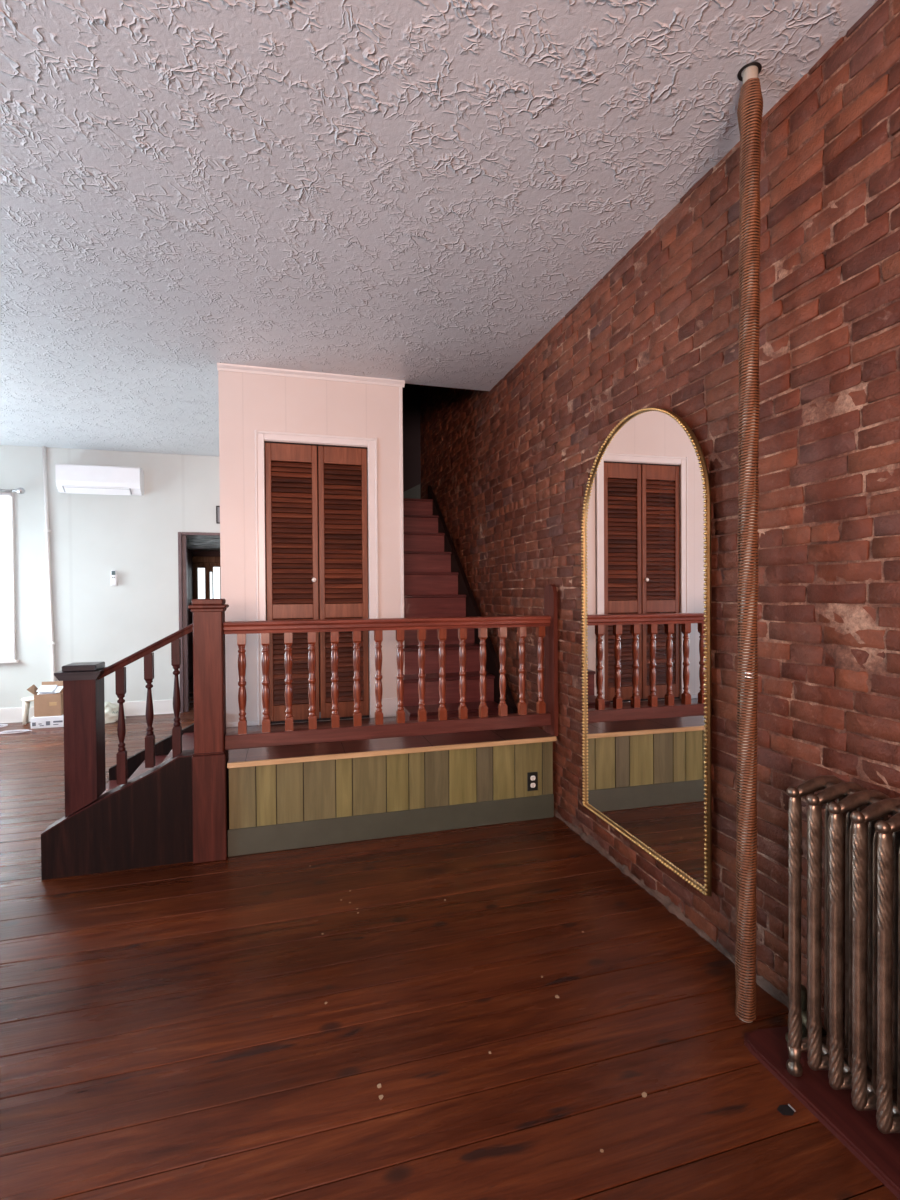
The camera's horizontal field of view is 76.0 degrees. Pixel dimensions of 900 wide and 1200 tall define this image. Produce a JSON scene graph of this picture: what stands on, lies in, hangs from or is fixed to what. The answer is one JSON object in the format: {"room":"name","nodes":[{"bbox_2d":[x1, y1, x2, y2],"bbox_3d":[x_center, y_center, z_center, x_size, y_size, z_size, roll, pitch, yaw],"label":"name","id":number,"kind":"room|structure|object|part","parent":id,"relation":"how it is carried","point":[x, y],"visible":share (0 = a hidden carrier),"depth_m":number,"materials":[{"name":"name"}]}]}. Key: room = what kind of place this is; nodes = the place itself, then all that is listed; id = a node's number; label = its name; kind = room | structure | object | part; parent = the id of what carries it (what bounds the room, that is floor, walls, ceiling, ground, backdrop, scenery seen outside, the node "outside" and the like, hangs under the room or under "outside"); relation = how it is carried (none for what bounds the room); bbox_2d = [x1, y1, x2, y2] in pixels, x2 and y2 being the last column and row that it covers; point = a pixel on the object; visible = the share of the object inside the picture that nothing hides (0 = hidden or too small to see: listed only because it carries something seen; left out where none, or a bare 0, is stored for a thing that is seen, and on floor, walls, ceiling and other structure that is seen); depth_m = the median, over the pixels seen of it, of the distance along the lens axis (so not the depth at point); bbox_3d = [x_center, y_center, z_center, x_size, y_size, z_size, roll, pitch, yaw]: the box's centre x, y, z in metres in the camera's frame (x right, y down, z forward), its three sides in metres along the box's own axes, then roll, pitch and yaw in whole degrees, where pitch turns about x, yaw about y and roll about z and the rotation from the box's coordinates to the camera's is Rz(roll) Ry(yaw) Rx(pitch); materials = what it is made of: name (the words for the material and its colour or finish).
{"room":"living room","nodes":[
{"label":"living room","id":0,"kind":"room"},
{"bbox_2d":[0,445,219,707],"bbox_3d":[-4.609,-0.186,6.762,4.800,3.170,0.100,-1,1,-16],"label":"wall","id":1,"kind":"structure","parent":0,"point":[92,536],"depth_m":6.84,"materials":[{"name":"white paint"}]},
{"bbox_2d":[0,492,18,663],"bbox_3d":[-5.576,-0.278,6.449,1.270,2.005,0.125,-1,1,-16],"label":"window","id":2,"kind":"structure","parent":1,"relation":"in","point":[13,660],"depth_m":6.58,"materials":[{"name":"white paint"}]},
{"bbox_2d":[0,493,14,659],"bbox_3d":[-5.527,-0.261,6.415,1.135,1.891,0.032,-1,1,-16],"label":"roller shade","id":3,"kind":"object","parent":2,"relation":"attached to","point":[6,532],"visible":1,"depth_m":6.56,"materials":[{"name":"fabric"}]},
{"bbox_2d":[0,487,24,493],"bbox_3d":[-5.534,-1.235,6.380,1.433,0.074,0.112,-1,1,-16],"label":"curtain rod","id":4,"kind":"object","parent":1,"relation":"attached to","point":[20,490],"visible":1,"depth_m":6.52,"materials":[{"name":"silver metal"}]},
{"bbox_2d":[42,446,55,680],"bbox_3d":[-4.633,-0.184,6.681,0.125,3.171,0.042,-1,1,-16],"label":"conduit pipe","id":5,"kind":"object","parent":1,"relation":"attached to","point":[47,530],"visible":0.87,"depth_m":6.67,"materials":[{"name":"white metal"}]},
{"bbox_2d":[0,699,173,722],"bbox_3d":[-5.102,1.320,6.574,3.720,0.170,0.024,-1,1,-16],"label":"baseboard","id":6,"kind":"structure","parent":1,"relation":"attached to","point":[133,708],"depth_m":6.92,"materials":[{"name":"white paint"}]},
{"bbox_2d":[55,464,143,495],"bbox_3d":[-4.082,-1.392,6.742,0.860,0.324,0.200,-1,1,-16],"label":"air conditioner","id":7,"kind":"object","parent":1,"relation":"attached to","point":[70,478],"visible":1,"depth_m":6.66,"materials":[{"name":"white plastic"}]},
{"bbox_2d":[111,570,117,585],"bbox_3d":[-4.000,-0.263,6.859,0.070,0.190,0.042,-1,1,-16],"label":"remote control","id":8,"kind":"object","parent":1,"relation":"attached to","point":[114,577],"visible":1,"depth_m":6.84,"materials":[{"name":"white plastic"}]},
{"bbox_2d":[178,532,219,712],"bbox_3d":[-2.916,0.272,7.249,0.885,2.220,0.150,-1,1,-16],"label":"door frame","id":9,"kind":"structure","parent":1,"relation":"in","point":[182,536],"depth_m":7.11,"materials":[{"name":"brown wood"}]},
{"bbox_2d":[216,506,219,523],"bbox_3d":[-2.834,-1.063,7.190,0.155,0.220,0.022,-1,1,-16],"label":"picture frame","id":10,"kind":"object","parent":1,"relation":"attached to","point":[217,507],"visible":0.41,"depth_m":7.17,"materials":[{"name":"grey plastic"}]},
{"bbox_2d":[217,507,219,521],"bbox_3d":[-2.835,-1.063,7.193,0.125,0.190,0.008,-1,1,-16],"label":"picture","id":11,"kind":"object","parent":10,"relation":"attached to","point":[218,508],"depth_m":7.18,"materials":[{"name":"grey plastic"}]},
{"bbox_2d":[187,548,219,679],"bbox_3d":[-3.323,0.114,8.992,1.920,2.500,3.490,-1,1,-16],"label":"wall","id":12,"kind":"structure","parent":0,"point":[191,553],"depth_m":10.04,"materials":[{"name":"paint"}]},
{"bbox_2d":[192,556,220,598],"bbox_3d":[-3.759,-0.351,10.524,1.720,0.860,0.185,-1,1,-16],"label":"window","id":13,"kind":"structure","parent":12,"relation":"in","point":[206,570],"depth_m":10.36,"materials":[{"name":"brown wood"}]},
{"bbox_3d":[-3.783,-0.332,10.611,1.720,0.760,0.005,-1,1,-16],"label":"pane","id":14,"kind":"part","parent":13,"relation":"part of","materials":[{"name":"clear glass"}]},
{"bbox_2d":[187,536,219,550],"bbox_3d":[-3.329,-0.906,8.980,1.920,0.060,3.490,-1,1,-16],"label":"ceiling","id":15,"kind":"structure","parent":0,"point":[195,543],"depth_m":8.89,"materials":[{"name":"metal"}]},
{"bbox_2d":[218,370,400,723],"bbox_3d":[-1.475,-1.112,5.984,1.392,5.000,3.080,-1,1,-16],"label":"wall","id":16,"kind":"structure","parent":0,"point":[248,402],"depth_m":4.45,"materials":[{"name":"paint"}]},
{"bbox_2d":[217,363,404,386],"bbox_3d":[-1.050,-1.744,4.479,1.418,0.044,0.034,-1,1,-16],"label":"trim","id":17,"kind":"structure","parent":16,"relation":"attached to","point":[220,366],"depth_m":4.46,"materials":[{"name":"white paint"}]},
{"bbox_2d":[226,698,396,726],"bbox_3d":[-1.042,0.878,4.519,1.392,0.150,0.014,-1,1,-16],"label":"baseboard","id":18,"kind":"structure","parent":16,"relation":"attached to","point":[389,705],"depth_m":4.66,"materials":[{"name":"white paint"}]},
{"bbox_2d":[264,441,368,723],"bbox_3d":[-1.032,-0.135,4.520,0.788,2.174,0.064,-1,1,-16],"label":"bifold door","id":19,"kind":"structure","parent":16,"relation":"in","point":[288,595],"depth_m":4.52,"materials":[{"name":"brown wood"}]},
{"bbox_3d":[-1.224,-0.136,4.484,0.388,2.140,0.030,-1,1,-16],"label":"door","id":20,"kind":"part","parent":19,"relation":"part of","materials":[{"name":"brown wood"}]},
{"bbox_3d":[-0.847,-0.140,4.590,0.380,2.140,0.030,-1,1,-16],"label":"door","id":21,"kind":"part","parent":19,"relation":"part of","materials":[{"name":"brown wood"}]},
{"bbox_2d":[255,430,378,725],"bbox_3d":[-1.026,-0.171,4.508,0.931,2.247,0.022,-1,1,-16],"label":"trim","id":22,"kind":"structure","parent":16,"relation":"attached to","point":[260,436],"depth_m":4.48,"materials":[{"name":"white paint"}]},
{"bbox_2d":[399,387,404,674],"bbox_3d":[-0.393,-0.399,4.702,0.026,2.690,0.028,-1,1,-16],"label":"trim","id":23,"kind":"structure","parent":16,"relation":"attached to","point":[400,388],"depth_m":4.68,"materials":[{"name":"white paint"}]},
{"bbox_2d":[226,716,395,756],"bbox_3d":[-0.959,1.167,5.362,2.240,0.449,3.580,-1,1,-16],"label":"floor","id":24,"kind":"structure","parent":0,"point":[385,719],"depth_m":4.41,"materials":[{"name":"brown wood"}]},
{"bbox_2d":[397,486,517,720],"bbox_3d":[-0.329,-0.243,5.749,0.790,2.353,3.350,-1,1,-16],"label":"staircase","id":25,"kind":"structure","parent":24,"relation":"on","point":[436,584],"depth_m":5.23,"materials":[{"name":"brown wood"}]},
{"bbox_2d":[402,383,420,498],"bbox_3d":[-0.428,-1.121,6.134,0.885,5.000,2.739,-1,1,-16],"label":"wall","id":26,"kind":"structure","parent":0,"point":[410,393],"depth_m":7.42,"materials":[{"name":"paint"}]},
{"bbox_2d":[403,484,419,498],"bbox_3d":[-0.695,-1.329,7.359,0.640,0.330,0.029,-1,1,-16],"label":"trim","id":27,"kind":"structure","parent":26,"relation":"attached to","point":[414,492],"depth_m":7.41,"materials":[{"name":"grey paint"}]},
{"bbox_2d":[0,0,877,456],"bbox_3d":[-2.304,-1.789,2.039,6.705,0.120,10.410,-1,1,-16],"label":"ceiling","id":28,"kind":"structure","parent":0,"point":[419,192],"depth_m":2.35,"materials":[{"name":"white paint"}]},
{"bbox_2d":[0,677,898,1199],"bbox_3d":[-2.767,1.451,3.833,6.725,0.063,14.052,-1,1,-16],"label":"floor","id":29,"kind":"structure","parent":0,"point":[502,1011],"depth_m":1.91,"materials":[{"name":"red wood"}]},
{"bbox_2d":[0,730,31,733],"bbox_3d":[-4.619,1.397,6.112,0.319,0.016,0.125,-1,1,-16],"label":"coiled cable","id":30,"kind":"object","parent":29,"relation":"on","point":[13,731],"visible":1,"depth_m":6.12,"materials":[{"name":"white plastic"}]},
{"bbox_2d":[21,696,33,724],"bbox_3d":[-4.746,1.255,6.561,0.224,0.294,0.222,-1,1,-16],"label":"step stool","id":31,"kind":"object","parent":29,"relation":"on","point":[26,700],"visible":0.56,"depth_m":6.46,"materials":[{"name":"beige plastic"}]},
{"bbox_3d":[-4.771,1.268,6.482,0.057,0.270,0.062,-1,1,-16],"label":"leg","id":32,"kind":"part","parent":31,"relation":"part of","materials":[{"name":"beige plastic"}]},
{"bbox_3d":[-4.747,1.123,6.559,0.224,0.030,0.222,-1,1,-16],"label":"seat","id":33,"kind":"part","parent":31,"relation":"part of","materials":[{"name":"beige plastic"}]},
{"bbox_3d":[-4.826,1.267,6.584,0.062,0.270,0.056,-1,1,-16],"label":"leg","id":34,"kind":"part","parent":31,"relation":"part of","materials":[{"name":"beige plastic"}]},
{"bbox_2d":[31,715,63,728],"bbox_3d":[-4.413,1.339,6.426,0.375,0.124,0.221,-1,1,-16],"label":"carton","id":35,"kind":"object","parent":29,"relation":"on","point":[47,721],"visible":0.73,"depth_m":6.31,"materials":[{"name":"grey cardboard"}]},
{"bbox_2d":[27,681,62,716],"bbox_3d":[-4.442,1.099,6.429,0.405,0.354,0.216,-1,1,-16],"label":"cardboard box","id":36,"kind":"object","parent":35,"relation":"on","point":[44,704],"visible":0.69,"depth_m":6.33,"materials":[{"name":"brown cardboard"}]},
{"bbox_2d":[36,685,56,691],"bbox_3d":[-4.478,0.982,6.403,0.155,0.057,0.145,-1,1,-16],"label":"sheaf","id":37,"kind":"object","parent":36,"relation":"in","point":[43,688],"visible":1,"depth_m":6.40,"materials":[{"name":"white paper"}]},
{"bbox_2d":[38,686,62,692],"bbox_3d":[-4.439,0.997,6.414,0.205,0.057,0.145,-1,1,-16],"label":"sheaf","id":38,"kind":"object","parent":36,"relation":"in","point":[57,689],"visible":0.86,"depth_m":6.40,"materials":[{"name":"white paper"}]},
{"bbox_2d":[105,702,125,723],"bbox_3d":[-3.992,1.284,6.635,0.451,0.221,0.414,-1,1,-16],"label":"plastic bag","id":39,"kind":"object","parent":29,"relation":"on","point":[111,710],"visible":0.3,"depth_m":6.58,"materials":[{"name":"white plastic"}]},
{"bbox_2d":[41,723,193,879],"bbox_3d":[-1.895,1.129,3.622,0.740,0.580,1.222,-1,1,-16],"label":"entry steps","id":40,"kind":"structure","parent":29,"relation":"on","point":[146,820],"depth_m":3.06,"materials":[{"name":"brown wood"}]},
{"bbox_2d":[54,662,105,817],"bbox_3d":[-1.941,0.732,3.066,0.208,0.787,0.210,-1,1,-16],"label":"newel post","id":41,"kind":"object","parent":40,"relation":"on","point":[83,693],"visible":0.94,"depth_m":3.00,"materials":[{"name":"brown wood"}]},
{"bbox_2d":[98,623,192,784],"bbox_3d":[-1.641,0.555,3.140,0.479,0.864,0.060,-1,1,-16],"label":"stair railing","id":42,"kind":"object","parent":40,"relation":"on","point":[119,668],"visible":1,"depth_m":3.12,"materials":[{"name":"brown wood"}]},
{"bbox_3d":[-1.642,0.273,3.137,0.479,0.299,0.060,-1,1,-16],"label":"handrail","id":43,"kind":"part","parent":42,"relation":"part of","materials":[{"name":"brown wood"}]},
{"bbox_2d":[188,599,228,863],"bbox_3d":[-1.330,0.707,3.201,0.190,1.427,0.190,-1,1,-16],"label":"newel post","id":44,"kind":"object","parent":29,"relation":"on","point":[210,772],"visible":0.94,"depth_m":3.12,"materials":[{"name":"brown wood"}]},
{"bbox_2d":[223,615,550,749],"bbox_3d":[-0.309,0.466,3.489,1.975,0.712,0.080,-1,1,-16],"label":"railing","id":45,"kind":"object","parent":44,"relation":"attached to","point":[242,739],"visible":1,"depth_m":3.44,"materials":[{"name":"brown wood"}]},
{"bbox_3d":[-0.311,0.145,3.485,1.975,0.070,0.080,-1,1,-16],"label":"handrail","id":46,"kind":"part","parent":45,"relation":"part of","materials":[{"name":"brown wood"}]},
{"bbox_3d":[-0.307,0.782,3.493,1.975,0.080,0.072,-1,1,-16],"label":"rail","id":47,"kind":"part","parent":45,"relation":"part of","materials":[{"name":"brown wood"}]},
{"bbox_2d":[227,727,556,856],"bbox_3d":[-0.318,1.144,3.578,1.972,0.531,0.362,-1,1,-16],"label":"platform","id":48,"kind":"object","parent":29,"relation":"on","point":[287,797],"visible":0.98,"depth_m":3.43,"materials":[{"name":"green wood"}]},
{"bbox_3d":[-0.282,1.158,3.468,1.963,0.505,0.014,-1,1,-16],"label":"backing panel","id":49,"kind":"part","parent":48,"relation":"part of","materials":[{"name":"yellow wood"}]},
{"bbox_3d":[-0.318,0.890,3.584,1.965,0.022,0.346,-1,1,-16],"label":"seat","id":50,"kind":"part","parent":48,"relation":"part of","materials":[{"name":"brown wood"}]},
{"bbox_3d":[-0.280,1.336,3.452,1.972,0.150,0.010,-1,1,-16],"label":"board","id":51,"kind":"part","parent":48,"relation":"part of","materials":[{"name":"grey paint"}]},
{"bbox_2d":[527,772,537,790],"bbox_3d":[0.528,1.159,3.678,0.072,0.120,0.009,-1,1,-16],"label":"wall outlet","id":52,"kind":"object","parent":48,"relation":"attached to","point":[532,777],"visible":1,"depth_m":3.67,"materials":[{"name":"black plastic"}]},
{"bbox_2d":[544,585,557,735],"bbox_3d":[0.657,0.385,3.752,0.027,0.969,0.143,-1,1,-16],"label":"newel post","id":53,"kind":"object","parent":48,"relation":"on","point":[550,593],"visible":1,"depth_m":3.71,"materials":[{"name":"brown wood"}]},
{"bbox_2d":[735,62,762,1022],"bbox_3d":[1.002,-0.165,1.930,0.084,3.169,0.078,0,1,21],"label":"pole","id":54,"kind":"object","parent":29,"relation":"on","point":[750,104],"visible":1,"depth_m":1.91,"materials":[{"name":"brown wood"}]},
{"bbox_2d":[744,1026,899,1199],"bbox_3d":[1.608,1.430,-0.036,0.277,0.020,4.030,-1,1,-16],"label":"platform","id":55,"kind":"object","parent":29,"relation":"on","point":[858,1131],"depth_m":1.59,"materials":[{"name":"red wood"}]},
{"bbox_2d":[785,775,899,1133],"bbox_3d":[1.164,0.966,1.499,0.218,0.875,0.728,-1,1,-16],"label":"radiator","id":56,"kind":"object","parent":55,"relation":"on","point":[862,984],"visible":1,"depth_m":1.56,"materials":[{"name":"brown metal"}]},
{"bbox_2d":[420,0,899,1065],"bbox_3d":[0.969,-1.118,3.014,0.228,5.150,10.914,-1,1,-16],"label":"wall","id":57,"kind":"structure","parent":0,"point":[507,467],"depth_m":2.09,"materials":[{"name":"red brick"}]},
{"bbox_2d":[581,407,711,896],"bbox_3d":[0.906,0.140,2.827,0.031,2.114,1.052,-1,1,-15],"label":"wall mirror","id":58,"kind":"object","parent":57,"relation":"attached to","point":[646,530],"visible":1,"depth_m":2.70,"materials":[{"name":"gold metal"}]}
]}

